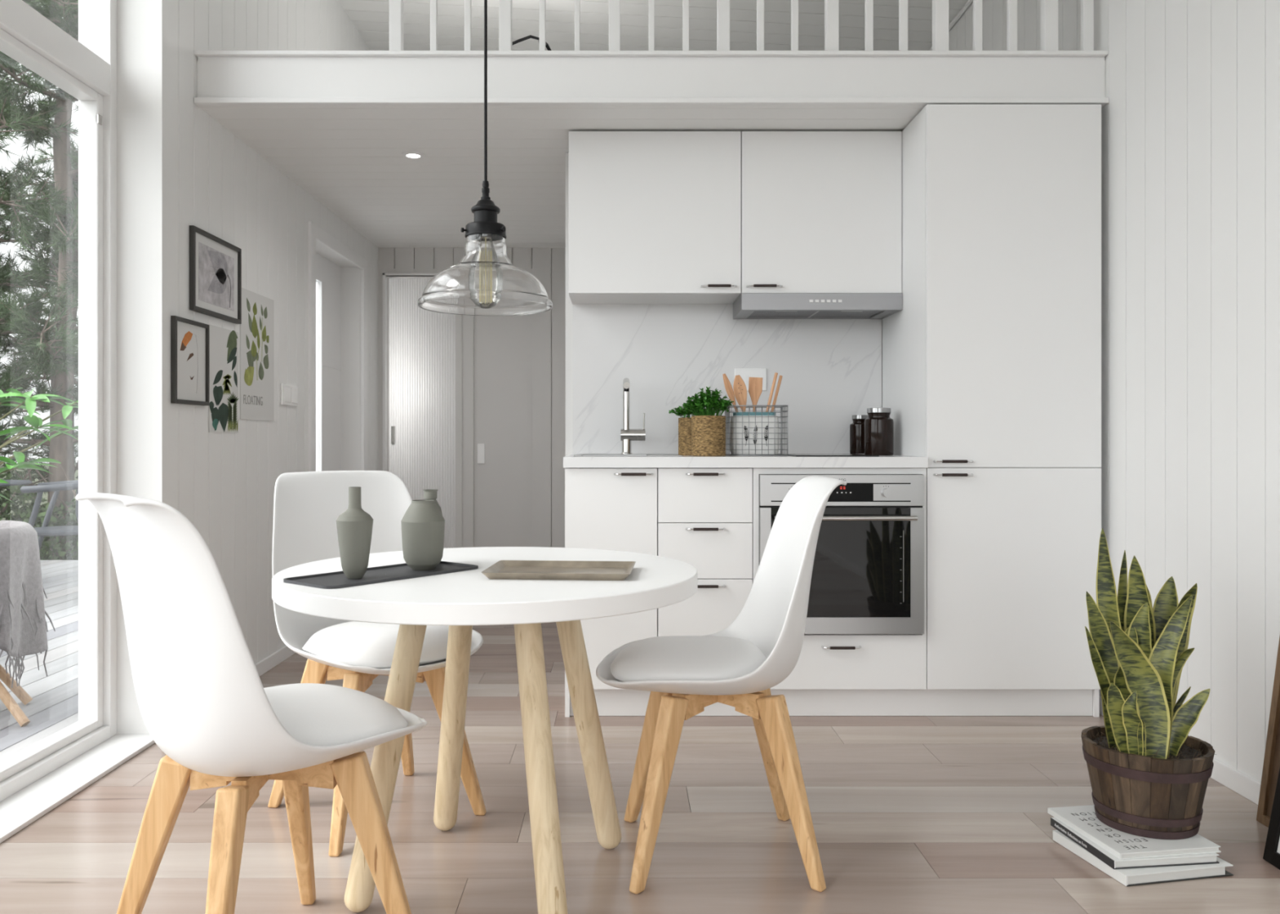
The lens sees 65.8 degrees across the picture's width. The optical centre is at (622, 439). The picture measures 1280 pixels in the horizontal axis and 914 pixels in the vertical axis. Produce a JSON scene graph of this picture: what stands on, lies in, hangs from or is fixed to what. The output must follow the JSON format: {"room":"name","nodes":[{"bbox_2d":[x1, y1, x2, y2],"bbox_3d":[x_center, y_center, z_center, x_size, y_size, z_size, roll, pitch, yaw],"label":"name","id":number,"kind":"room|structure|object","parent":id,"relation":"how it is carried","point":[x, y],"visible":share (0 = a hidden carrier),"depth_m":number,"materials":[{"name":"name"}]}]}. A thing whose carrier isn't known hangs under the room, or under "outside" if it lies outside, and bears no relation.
{"room":"kitchen dining area","nodes":[
{"label":"kitchen dining area","id":0,"kind":"room"},
{"bbox_2d":[116,0,377,734],"bbox_3d":[-1.605,-0.688,4.940,0.251,3.300,3.520,0,0,0],"label":"wall","id":1,"kind":"structure","parent":0,"point":[178,167],"depth_m":3.59,"materials":[{"name":"white paint"}]},
{"bbox_2d":[0,28,102,782],"bbox_3d":[-1.685,-0.090,2.085,0.080,2.001,2.110,0,0,0],"label":"window","id":2,"kind":"structure","parent":1,"relation":"in","point":[91,102],"depth_m":3.11,"materials":[{"name":"white paint"}]},
{"bbox_2d":[0,0,116,801],"bbox_3d":[-1.677,-0.605,0.990,0.104,3.107,4.380,0,0,0],"label":"window frame","id":3,"kind":"structure","parent":1,"relation":"attached to","point":[91,60],"depth_m":3.14,"materials":[{"name":"white paint"}]},
{"bbox_2d":[0,734,155,844],"bbox_3d":[-1.609,0.956,0.990,0.262,0.013,4.380,0,0,0],"label":"trim","id":4,"kind":"structure","parent":1,"relation":"attached to","point":[21,809],"depth_m":2.73,"materials":[{"name":"white paint"}]},
{"bbox_2d":[170,315,209,405],"bbox_3d":[-1.471,-0.262,3.372,0.016,0.287,0.266,0,0,0],"label":"framed picture","id":5,"kind":"object","parent":1,"relation":"attached to","point":[189,339],"visible":1,"depth_m":3.36,"materials":[{"name":"grey"}]},
{"bbox_2d":[180,331,192,347],"bbox_3d":[-1.472,-0.331,3.339,0.001,0.072,0.098,0,0,0],"label":"print","id":6,"kind":"object","parent":5,"relation":"attached to","point":[186,337],"depth_m":3.34,"materials":[{"name":"orange paper"}]},
{"bbox_2d":[189,225,241,324],"bbox_3d":[-1.471,-0.587,3.588,0.016,0.289,0.423,0,0,0],"label":"framed picture","id":7,"kind":"object","parent":1,"relation":"attached to","point":[215,263],"visible":1,"depth_m":3.56,"materials":[{"name":"grey"}]},
{"bbox_2d":[198,241,234,311],"bbox_3d":[-1.472,-0.586,3.591,0.001,0.201,0.313,0,0,0],"label":"photograph","id":8,"kind":"object","parent":7,"relation":"attached to","point":[215,263],"depth_m":3.58},
{"bbox_2d":[208,324,238,432],"bbox_3d":[-1.477,-0.219,3.669,0.004,0.389,0.271,0,0,0],"label":"print","id":9,"kind":"object","parent":1,"relation":"attached to","point":[224,343],"visible":1,"depth_m":3.66,"materials":[{"name":"white"}]},
{"bbox_2d":[240,287,274,421],"bbox_3d":[-1.477,-0.334,4.007,0.005,0.511,0.366,0,0,0],"label":"print","id":10,"kind":"object","parent":1,"relation":"attached to","point":[257,326],"visible":1,"depth_m":3.99,"materials":[{"name":"white"}]},
{"bbox_2d":[254,645,295,676],"bbox_3d":[-1.474,0.934,4.595,0.012,0.055,2.810,0,0,0],"label":"baseboard","id":11,"kind":"structure","parent":1,"relation":"attached to","point":[277,657],"depth_m":4.17,"materials":[{"name":"white wood"}]},
{"bbox_2d":[280,383,297,406],"bbox_3d":[-1.473,-0.195,4.358,0.013,0.092,0.214,0,0,0],"label":"light switch","id":12,"kind":"object","parent":1,"relation":"attached to","point":[289,393],"visible":1,"depth_m":4.36,"materials":[{"name":"white plastic"}]},
{"bbox_2d":[308,221,367,471],"bbox_3d":[-1.553,-0.033,5.175,0.174,1.990,1.030,0,0,0],"label":"door","id":13,"kind":"structure","parent":1,"relation":"in","point":[324,275],"depth_m":5.33,"materials":[{"name":"white wood"}]},
{"bbox_2d":[377,247,378,471],"bbox_3d":[-1.350,-0.188,7.050,1.900,2.300,2.100,0,0,0],"label":"wall","id":14,"kind":"structure","parent":0,"point":[378,247],"depth_m":6.00,"materials":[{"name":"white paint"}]},
{"bbox_2d":[378,248,565,547],"bbox_3d":[-0.856,-0.101,6.050,1.249,2.125,0.100,0,0,0],"label":"wall","id":15,"kind":"structure","parent":0,"point":[548,265],"depth_m":6.00,"materials":[{"name":"white wood"}]},
{"bbox_2d":[382,272,437,471],"bbox_3d":[-1.232,-0.023,6.014,0.440,1.970,0.052,0,0,0],"label":"trim","id":16,"kind":"structure","parent":15,"relation":"attached to","point":[385,275],"depth_m":5.99,"materials":[{"name":"white wood"}]},
{"bbox_2d":[388,278,455,548],"bbox_3d":[-1.295,-0.088,6.415,0.052,2.060,0.830,0,0,-43],"label":"door","id":17,"kind":"structure","parent":15,"relation":"in","point":[422,342],"depth_m":6.40,"materials":[{"name":"white"}]},
{"bbox_2d":[462,314,532,547],"bbox_3d":[-0.760,-0.021,6.041,0.425,1.947,0.058,0,0,0],"label":"door","id":18,"kind":"structure","parent":15,"relation":"in","point":[497,350],"depth_m":6.03,"materials":[{"name":"white wood"}]},
{"bbox_2d":[0,622,1279,913],"bbox_3d":[0.011,0.992,1.740,3.342,0.060,8.720,0,0,0],"label":"floor","id":19,"kind":"structure","parent":0,"point":[910,815],"depth_m":2.42,"materials":[{"name":"brown wood"}]},
{"bbox_2d":[75,492,426,913],"bbox_3d":[-0.641,0.525,1.777,0.465,0.874,0.558,0,0,44],"label":"dining chair","id":20,"kind":"object","parent":19,"relation":"on","point":[202,700],"visible":1,"depth_m":1.61,"materials":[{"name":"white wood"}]},
{"bbox_2d":[263,683,407,746],"bbox_3d":[-0.595,0.520,1.826,0.406,0.090,0.356,0,0,44],"label":"seat cushion","id":21,"kind":"object","parent":20,"relation":"on","point":[314,714],"depth_m":1.75,"materials":[{"name":"white leather"}]},
{"bbox_2d":[267,470,486,857],"bbox_3d":[-0.636,0.525,2.558,0.465,0.874,0.558,0,0,-40],"label":"dining chair","id":22,"kind":"object","parent":19,"relation":"on","point":[308,505],"visible":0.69,"depth_m":2.57,"materials":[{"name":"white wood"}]},
{"bbox_2d":[302,621,448,669],"bbox_3d":[-0.593,0.520,2.506,0.406,0.090,0.356,0,0,-40],"label":"seat cushion","id":23,"kind":"object","parent":22,"relation":"on","point":[353,645],"depth_m":2.39,"materials":[{"name":"white leather"}]},
{"bbox_2d":[271,546,697,913],"bbox_3d":[-0.288,0.623,2.168,0.905,0.676,0.905,0,0,0],"label":"dining table","id":24,"kind":"object","parent":19,"relation":"on","point":[460,601],"visible":0.91,"depth_m":1.98,"materials":[{"name":"white laminate"}]},
{"bbox_2d":[283,560,478,589],"bbox_3d":[-0.497,0.282,2.077,0.168,0.006,0.395,0,0,38],"label":"serving board","id":25,"kind":"object","parent":24,"relation":"on","point":[332,580],"visible":0.84,"depth_m":2.04,"materials":[{"name":"grey stone"}]},
{"bbox_2d":[336,486,373,579],"bbox_3d":[-0.544,0.190,2.012,0.073,0.186,0.073,0,0,0],"label":"vase","id":26,"kind":"object","parent":25,"relation":"on","point":[354,526],"visible":1,"depth_m":1.99,"materials":[{"name":"grey ceramic"}]},
{"bbox_2d":[400,499,444,570],"bbox_3d":[-0.433,0.208,2.150,0.094,0.150,0.094,0,0,0],"label":"vase","id":27,"kind":"object","parent":25,"relation":"on","point":[423,524],"visible":1,"depth_m":2.12,"materials":[{"name":"grey ceramic"}]},
{"bbox_2d":[422,489,442,515],"bbox_3d":[-0.434,0.199,2.240,0.056,0.169,0.056,0,0,0],"label":"vase","id":28,"kind":"object","parent":25,"relation":"on","point":[431,495],"visible":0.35,"depth_m":2.23,"materials":[{"name":"grey ceramic"}]},
{"bbox_2d":[481,560,635,580],"bbox_3d":[-0.128,0.278,2.092,0.304,0.015,0.208,0,0,4],"label":"wooden tray","id":29,"kind":"object","parent":24,"relation":"on","point":[504,569],"visible":1,"depth_m":2.10,"materials":[{"name":"beige wood"}]},
{"bbox_2d":[564,467,657,717],"bbox_3d":[-0.038,0.530,3.679,0.320,0.863,0.611,0,0,0],"label":"base cabinet","id":30,"kind":"object","parent":19,"relation":"on","point":[615,509],"visible":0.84,"depth_m":3.40,"materials":[{"name":"white wood"}]},
{"bbox_2d":[657,467,752,636],"bbox_3d":[0.286,0.480,3.679,0.326,0.763,0.611,0,0,0],"label":"base cabinet","id":31,"kind":"object","parent":19,"relation":"on","point":[704,515],"visible":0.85,"depth_m":3.40,"materials":[{"name":"white wood"}]},
{"bbox_2d":[595,475,846,894],"bbox_3d":[0.218,0.525,2.300,0.558,0.874,0.465,0,0,-2],"label":"dining chair","id":32,"kind":"object","parent":19,"relation":"on","point":[737,666],"visible":1,"depth_m":2.17,"materials":[{"name":"white plastic"}]},
{"bbox_2d":[609,635,766,681],"bbox_3d":[0.150,0.520,2.298,0.356,0.090,0.406,0,0,-2],"label":"seat cushion","id":33,"kind":"object","parent":32,"relation":"on","point":[655,659],"depth_m":2.20,"materials":[{"name":"white leather"}]},
{"bbox_2d":[569,688,1092,715],"bbox_3d":[0.726,0.912,3.438,1.814,0.098,0.013,0,0,0],"label":"plinth","id":34,"kind":"object","parent":19,"relation":"on","point":[926,702],"visible":0.71,"depth_m":3.43,"materials":[{"name":"white"}]},
{"bbox_2d":[751,467,926,689],"bbox_3d":[0.749,0.480,3.679,0.596,0.763,0.611,0,0,0],"label":"base cabinet","id":35,"kind":"object","parent":19,"relation":"on","point":[825,661],"visible":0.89,"depth_m":3.40,"materials":[{"name":"white"}]},
{"bbox_2d":[563,454,928,467],"bbox_3d":[0.422,0.079,3.684,1.248,0.036,0.603,0,0,0],"label":"countertop","id":36,"kind":"structure","parent":35,"relation":"on","point":[569,461],"depth_m":3.38,"materials":[{"name":"white stone"}]},
{"bbox_2d":[573,453,682,468],"bbox_3d":[0.020,0.117,3.700,0.386,0.119,0.430,0,0,0],"label":"sink","id":37,"kind":"object","parent":36,"relation":"in","point":[578,455],"visible":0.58,"depth_m":3.63,"materials":[{"name":"silver metal"}]},
{"bbox_2d":[579,454,649,468],"bbox_3d":[-0.028,0.119,3.675,0.249,0.116,0.314,0,0,0],"label":"basin","id":38,"kind":"object","parent":37,"relation":"in","point":[580,455],"depth_m":3.57,"materials":[{"name":"white ceramic"}]},
{"bbox_2d":[620,377,645,453],"bbox_3d":[0.042,-0.090,3.800,0.096,0.296,0.186,0,0,0],"label":"tap","id":39,"kind":"object","parent":36,"relation":"on","point":[627,435],"visible":0.98,"depth_m":3.85,"materials":[{"name":"silver metal"}]},
{"bbox_2d":[668,405,716,455],"bbox_3d":[0.273,-0.040,3.724,0.185,0.202,0.148,0,0,12],"label":"parsley","id":40,"kind":"object","parent":36,"relation":"on","point":[684,424],"visible":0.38,"depth_m":3.68,"materials":[{"name":"brown wicker"}]},
{"bbox_2d":[682,386,733,456],"bbox_3d":[0.310,-0.066,3.599,0.189,0.253,0.152,0,0,-18],"label":"parsley","id":41,"kind":"object","parent":36,"relation":"on","point":[708,431],"visible":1,"depth_m":3.56,"materials":[{"name":"beige wicker"}]},
{"bbox_2d":[724,404,787,455],"bbox_3d":[0.497,-0.032,3.680,0.214,0.184,0.160,0,0,0],"label":"wire basket","id":42,"kind":"object","parent":36,"relation":"on","point":[731,406],"visible":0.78,"depth_m":3.60,"materials":[{"name":"grey metal"}]},
{"bbox_2d":[722,373,737,412],"bbox_3d":[0.430,-0.098,3.695,0.109,0.297,0.011,0,0,7],"label":"wooden spoon","id":43,"kind":"object","parent":42,"relation":"in","point":[728,387],"visible":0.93,"depth_m":3.70,"materials":[{"name":"brown wood"}]},
{"bbox_2d":[729,412,778,454],"bbox_3d":[0.490,-0.022,3.674,0.176,0.154,0.137,0,0,0],"label":"jar","id":44,"kind":"object","parent":42,"relation":"in","point":[773,433],"visible":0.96,"depth_m":3.61,"materials":[{"name":"white ceramic"}]},
{"bbox_2d":[733,374,746,412],"bbox_3d":[0.447,-0.094,3.659,0.072,0.288,0.014,0,0,-10],"label":"slotted spoon","id":45,"kind":"object","parent":44,"relation":"in","point":[740,389],"visible":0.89,"depth_m":3.66,"materials":[{"name":"brown wood"}]},
{"bbox_2d":[743,425,748,445],"bbox_3d":[0.453,-0.013,3.607,0.018,0.075,0.003,0,0,0],"label":"print","id":46,"kind":"object","parent":44,"relation":"attached to","point":[745,430],"depth_m":3.61,"materials":[{"name":"grey"}]},
{"bbox_2d":[752,425,757,444],"bbox_3d":[0.485,-0.004,3.607,0.017,0.094,0.003,0,0,0],"label":"print","id":47,"kind":"object","parent":44,"relation":"attached to","point":[753,426],"depth_m":3.61,"materials":[{"name":"grey"}]},
{"bbox_2d":[764,426,768,446],"bbox_3d":[0.526,-0.014,3.607,0.017,0.078,0.003,0,0,0],"label":"print","id":48,"kind":"object","parent":44,"relation":"attached to","point":[766,430],"depth_m":3.61,"materials":[{"name":"grey paper"}]},
{"bbox_2d":[748,377,762,412],"bbox_3d":[0.496,-0.091,3.679,0.053,0.280,0.018,0,0,6],"label":"spatula","id":49,"kind":"object","parent":42,"relation":"in","point":[755,384],"visible":0.88,"depth_m":3.68,"materials":[{"name":"brown wood"}]},
{"bbox_2d":[765,372,777,412],"bbox_3d":[0.536,-0.099,3.659,0.081,0.297,0.012,0,0,-1],"label":"wooden stick","id":50,"kind":"object","parent":42,"relation":"in","point":[775,373],"visible":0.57,"depth_m":3.65,"materials":[{"name":"brown wood"}]},
{"bbox_2d":[770,375,782,412],"bbox_3d":[0.556,-0.094,3.679,0.081,0.288,0.012,0,0,-1],"label":"wooden stick","id":51,"kind":"object","parent":42,"relation":"in","point":[780,376],"visible":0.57,"depth_m":3.68,"materials":[{"name":"brown wood"}]},
{"bbox_2d":[782,453,879,456],"bbox_3d":[0.758,0.058,3.705,0.293,0.005,0.450,0,0,0],"label":"cooktop","id":52,"kind":"object","parent":36,"relation":"in","point":[789,455],"visible":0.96,"depth_m":3.55,"materials":[{"name":"black glass"}]},
{"bbox_2d":[849,415,867,453],"bbox_3d":[0.928,-0.019,3.855,0.080,0.150,0.080,0,0,0],"label":"storage jar","id":53,"kind":"object","parent":36,"relation":"on","point":[857,427],"visible":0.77,"depth_m":3.82,"materials":[{"name":"brown glass"}]},
{"bbox_2d":[864,408,893,455],"bbox_3d":[0.966,-0.028,3.720,0.107,0.178,0.107,0,0,0],"label":"storage jar","id":54,"kind":"object","parent":36,"relation":"on","point":[878,425],"visible":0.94,"depth_m":3.68,"materials":[{"name":"brown glass"}]},
{"bbox_2d":[759,474,924,634],"bbox_3d":[0.752,0.394,3.649,0.560,0.544,0.622,0,0,0],"label":"oven","id":55,"kind":"object","parent":35,"relation":"in","point":[868,575],"visible":0.73,"depth_m":3.38,"materials":[{"name":"black glass"}]},
{"bbox_2d":[882,104,1101,717],"bbox_3d":[1.350,-0.096,3.679,0.602,2.116,0.611,0,0,0],"label":"tall cabinet","id":56,"kind":"object","parent":19,"relation":"on","point":[992,355],"visible":0.99,"depth_m":3.40,"materials":[{"name":"white wood"}]},
{"bbox_2d":[1053,830,1233,886],"bbox_3d":[1.189,0.950,2.273,0.268,0.023,0.253,0,0,-11],"label":"book","id":57,"kind":"object","parent":19,"relation":"on","point":[1144,876],"visible":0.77,"depth_m":2.16,"materials":[{"name":"grey paper"}]},
{"bbox_2d":[1050,817,1219,869],"bbox_3d":[1.179,0.928,2.292,0.251,0.019,0.249,0,0,-7],"label":"book","id":58,"kind":"object","parent":57,"relation":"on","point":[1100,853],"visible":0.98,"depth_m":2.18,"materials":[{"name":"grey paper"}]},
{"bbox_2d":[1047,804,1221,859],"bbox_3d":[1.187,0.911,2.311,0.246,0.013,0.273,0,0,-9],"label":"book","id":59,"kind":"object","parent":58,"relation":"on","point":[1082,820],"visible":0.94,"depth_m":2.23,"materials":[{"name":"grey paper"}]},
{"bbox_2d":[1080,528,1215,839],"bbox_3d":[1.241,0.560,2.337,0.283,0.690,0.279,0,0,30],"label":"snake plant","id":60,"kind":"object","parent":59,"relation":"on","point":[1148,778],"visible":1,"depth_m":2.28,"materials":[{"name":"green plant"}]},
{"bbox_2d":[1256,636,1279,827],"bbox_3d":[1.642,0.687,2.195,0.090,0.552,0.590,0,0,0],"label":"frame","id":61,"kind":"object","parent":19,"relation":"on","point":[1271,766],"visible":0.84,"depth_m":2.47,"materials":[{"name":"brown wood"}]},
{"bbox_2d":[1266,712,1279,817],"bbox_3d":[1.644,0.687,2.195,0.070,0.507,0.546,0,0,0],"label":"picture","id":62,"kind":"object","parent":61,"relation":"attached to","point":[1273,739],"depth_m":2.47,"materials":[{"name":"brown wood"}]},
{"bbox_2d":[1262,768,1279,870],"bbox_3d":[1.554,0.531,1.881,0.178,0.864,0.762,0,0,0],"label":"frame","id":63,"kind":"object","parent":19,"relation":"on","point":[1272,849],"visible":1,"depth_m":2.24,"materials":[{"name":"black wood"}]},
{"bbox_2d":[1276,838,1279,853],"bbox_3d":[1.556,0.532,1.881,0.154,0.802,0.702,0,0,0],"label":"picture","id":64,"kind":"object","parent":63,"relation":"attached to","point":[1277,839],"depth_m":2.23,"materials":[{"name":"white"}]},
{"bbox_2d":[196,60,1105,248],"bbox_3d":[0.101,-1.240,5.050,3.162,0.155,3.220,0,0,0],"label":"ceiling","id":65,"kind":"structure","parent":0,"point":[349,158],"depth_m":3.93,"materials":[{"name":"white paint"}]},
{"bbox_2d":[401,151,424,158],"bbox_3d":[-0.852,-1.159,4.030,0.093,0.008,0.093,0,0,0],"label":"recessed light","id":66,"kind":"object","parent":65,"relation":"in","point":[410,154],"visible":1,"depth_m":4.02,"materials":[{"name":"white"}]},
{"bbox_2d":[512,35,551,50],"bbox_3d":[-0.403,-1.718,5.115,0.313,0.778,0.396,0,0,18],"label":"lounge chair","id":67,"kind":"object","parent":65,"relation":"on","point":[524,38],"visible":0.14,"depth_m":5.00,"materials":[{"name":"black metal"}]},
{"bbox_2d":[337,0,968,50],"bbox_3d":[0.070,-2.282,2.025,3.460,0.351,9.450,0,0,0],"label":"ceiling","id":68,"kind":"structure","parent":0,"point":[371,18],"depth_m":5.24,"materials":[{"name":"white paint"}]},
{"bbox_2d":[417,0,552,315],"bbox_3d":[-0.299,-1.255,2.168,0.294,1.936,0.294,0,0,6],"label":"pendant lamp","id":69,"kind":"object","parent":68,"relation":"hanging from","point":[485,282],"visible":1,"depth_m":2.12,"materials":[{"name":"clear glass"}]},
{"bbox_2d":[678,417,691,455],"bbox_3d":[0.265,-0.010,3.724,0.108,0.142,0.108,0,0,0],"label":"woven basket","id":70,"kind":"object","parent":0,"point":[684,424],"depth_m":3.68,"materials":[{"name":"beige wicker"}]},
{"bbox_2d":[691,415,725,456],"bbox_3d":[0.314,-0.012,3.600,0.126,0.146,0.126,0,0,0],"label":"woven basket","id":71,"kind":"object","parent":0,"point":[708,432],"depth_m":3.55,"materials":[{"name":"beige wicker"}]},
{"bbox_2d":[565,152,882,456],"bbox_3d":[0.726,-0.099,4.050,1.912,2.122,0.100,0,0,0],"label":"wall","id":72,"kind":"structure","parent":0,"point":[568,302],"depth_m":4.00,"materials":[{"name":"white paint"}]},
{"bbox_2d":[568,131,741,303],"bbox_3d":[0.122,-0.851,3.837,0.646,0.609,0.325,0,0,0],"label":"upper cabinet","id":73,"kind":"object","parent":72,"relation":"attached to","point":[655,217],"visible":1,"depth_m":3.70,"materials":[{"name":"white"}]},
{"bbox_2d":[572,303,881,454],"bbox_3d":[0.423,-0.224,3.993,1.246,0.644,0.012,0,0,0],"label":"backsplash","id":74,"kind":"structure","parent":72,"relation":"attached to","point":[830,370],"depth_m":3.99,"materials":[{"name":"white stone"}]},
{"bbox_2d":[734,368,766,391],"bbox_3d":[0.516,-0.241,3.981,0.129,0.092,0.012,0,0,0],"label":"wall socket","id":75,"kind":"object","parent":74,"relation":"attached to","point":[744,373],"visible":0.6,"depth_m":3.98,"materials":[{"name":"white plastic"}]},
{"bbox_2d":[739,373,747,383],"bbox_3d":[0.484,-0.241,3.977,0.042,0.042,0.003,0,0,0],"label":"outlet","id":76,"kind":"object","parent":75,"relation":"attached to","point":[744,376],"depth_m":3.98,"materials":[{"name":"white plastic"}]},
{"bbox_2d":[754,373,764,382],"bbox_3d":[0.549,-0.241,3.977,0.042,0.042,0.003,0,0,0],"label":"outlet","id":77,"kind":"object","parent":75,"relation":"attached to","point":[759,375],"depth_m":3.98,"materials":[{"name":"white plastic"}]},
{"bbox_2d":[733,131,902,303],"bbox_3d":[0.747,-0.851,3.837,0.600,0.609,0.325,0,0,0],"label":"upper cabinet","id":78,"kind":"object","parent":72,"relation":"attached to","point":[821,211],"visible":1,"depth_m":3.70,"materials":[{"name":"white wood"}]},
{"bbox_2d":[733,293,902,319],"bbox_3d":[0.747,-0.515,3.838,0.601,0.062,0.294,0,0,0],"label":"extractor hood","id":79,"kind":"object","parent":72,"relation":"attached to","point":[748,305],"visible":1,"depth_m":3.69,"materials":[{"name":"silver metal"}]},
{"bbox_2d":[948,0,1279,782],"bbox_3d":[1.742,-0.688,2.050,0.120,3.300,9.300,0,0,0],"label":"wall","id":80,"kind":"structure","parent":0,"point":[1190,468],"depth_m":2.90,"materials":[{"name":"white wood"}]},
{"bbox_2d":[197,57,1104,97],"bbox_3d":[0.101,-1.247,3.478,3.154,0.166,0.084,0,0,0],"label":"beam","id":81,"kind":"structure","parent":80,"relation":"attached to","point":[217,77],"depth_m":3.44,"materials":[{"name":"white"}]},
{"bbox_2d":[194,97,1108,105],"bbox_3d":[0.101,-1.171,3.423,3.158,0.020,0.026,0,0,0],"label":"trim","id":82,"kind":"structure","parent":80,"relation":"attached to","point":[197,100],"depth_m":3.41,"materials":[{"name":"white wood"}]},
{"bbox_2d":[194,50,1108,57],"bbox_3d":[0.101,-1.337,3.467,3.158,0.014,0.106,0,0,0],"label":"trim","id":83,"kind":"structure","parent":80,"relation":"attached to","point":[198,53],"depth_m":3.41,"materials":[{"name":"white wood"}]},
{"bbox_2d":[389,0,1093,50],"bbox_3d":[0.424,-1.724,3.470,2.496,0.759,0.060,0,0,0],"label":"loft railing","id":84,"kind":"object","parent":83,"relation":"on","point":[1048,8],"visible":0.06,"depth_m":3.46,"materials":[{"name":"white wood"}]},
{"bbox_2d":[928,0,973,50],"bbox_3d":[1.670,-2.101,4.900,0.019,0.022,3.400,0,0,0],"label":"trim","id":85,"kind":"structure","parent":80,"relation":"attached to","point":[969,2],"depth_m":4.88,"materials":[{"name":"white wood"}]},
{"bbox_2d":[1099,696,1261,804],"bbox_3d":[1.676,0.933,0.650,0.012,0.058,6.500,0,0,0],"label":"baseboard","id":86,"kind":"structure","parent":80,"relation":"attached to","point":[1235,780],"depth_m":2.69,"materials":[{"name":"white wood"}]},
{"bbox_2d":[1080,725,1214,839],"bbox_3d":[1.238,0.809,2.338,0.279,0.192,0.279,0,0,0],"label":"tub","id":87,"kind":"object","parent":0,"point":[1151,791],"depth_m":2.24,"materials":[{"name":"brown wood"}]},
{"label":"outside","id":88,"kind":"structure","parent":0,"visible":0},
{"bbox_2d":[0,463,78,552],"bbox_3d":[-10.000,1.512,10.000,100.000,0.100,100.000,0,0,0],"label":"ground","id":89,"kind":"structure","parent":88,"point":[46,497],"depth_m":27.97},
{"bbox_2d":[0,0,78,559],"bbox_3d":[-5.198,-2.974,9.043,3.777,8.894,3.527,0,0,0],"label":"pine tree","id":90,"kind":"object","parent":89,"relation":"on","point":[60,358],"visible":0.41,"depth_m":8.65,"materials":[{"name":"green plant"}]},
{"bbox_2d":[0,63,78,519],"bbox_3d":[-6.952,-2.705,9.582,3.652,8.380,4.525,0,0,-3],"label":"pine tree","id":91,"kind":"object","parent":89,"relation":"on","point":[17,279],"visible":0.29,"depth_m":10.02,"materials":[{"name":"green plant"}]},
{"bbox_2d":[0,455,78,559],"bbox_3d":[-5.209,0.687,8.751,6.140,1.698,1.255,0,0,0],"label":"hedge","id":92,"kind":"object","parent":89,"relation":"on","point":[6,508],"visible":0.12,"depth_m":8.46,"materials":[{"name":"green plant"}]},
{"bbox_2d":[0,2,78,497],"bbox_3d":[-6.300,-3.338,12.536,3.768,9.610,4.520,0,0,27],"label":"pine tree","id":93,"kind":"object","parent":89,"relation":"on","point":[45,474],"visible":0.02,"depth_m":11.66,"materials":[{"name":"green plant"}]},
{"bbox_3d":[-3.600,1.240,2.550,3.600,0.444,11.100,0,0,0],"label":"deck substructure","id":94,"kind":"object","parent":89,"relation":"on","visible":0},
{"bbox_2d":[0,560,78,761],"bbox_3d":[-3.575,1.003,2.550,3.644,0.026,11.094,0,0,0],"label":"deck","id":95,"kind":"object","parent":94,"relation":"on","point":[53,708],"visible":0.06,"depth_m":4.16,"materials":[{"name":"grey wood"}]},
{"bbox_2d":[0,480,31,486],"bbox_3d":[-4.450,0.640,6.600,0.880,0.706,0.880,0,0,0],"label":"outdoor table","id":96,"kind":"object","parent":95,"relation":"on","point":[11,482],"visible":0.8,"depth_m":6.64,"materials":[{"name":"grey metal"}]},
{"bbox_2d":[0,664,32,727],"bbox_3d":[-2.405,0.659,3.523,0.723,0.668,0.567,0,0,0],"label":"rattan chair","id":97,"kind":"object","parent":95,"relation":"on","point":[6,699],"visible":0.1,"depth_m":3.42,"materials":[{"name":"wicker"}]},
{"bbox_2d":[0,520,55,688],"bbox_3d":[-2.273,0.599,3.471,0.384,0.577,0.749,0,0,17],"label":"throw","id":98,"kind":"object","parent":97,"relation":"on","point":[23,623],"visible":1,"depth_m":3.52,"materials":[{"name":"grey fabric"}]},
{"bbox_2d":[0,387,78,502],"bbox_3d":[-2.840,0.254,4.211,1.270,1.469,0.576,0,0,0],"label":"potted shrub","id":99,"kind":"object","parent":95,"relation":"on","point":[29,402],"visible":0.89,"depth_m":4.22,"materials":[{"name":"green plant"}]},
{"bbox_2d":[20,480,78,551],"bbox_3d":[-3.477,0.621,6.158,0.573,0.742,0.622,0,0,-20],"label":"armchair","id":100,"kind":"object","parent":95,"relation":"on","point":[55,486],"visible":0.41,"depth_m":5.95,"materials":[{"name":"grey wood"}]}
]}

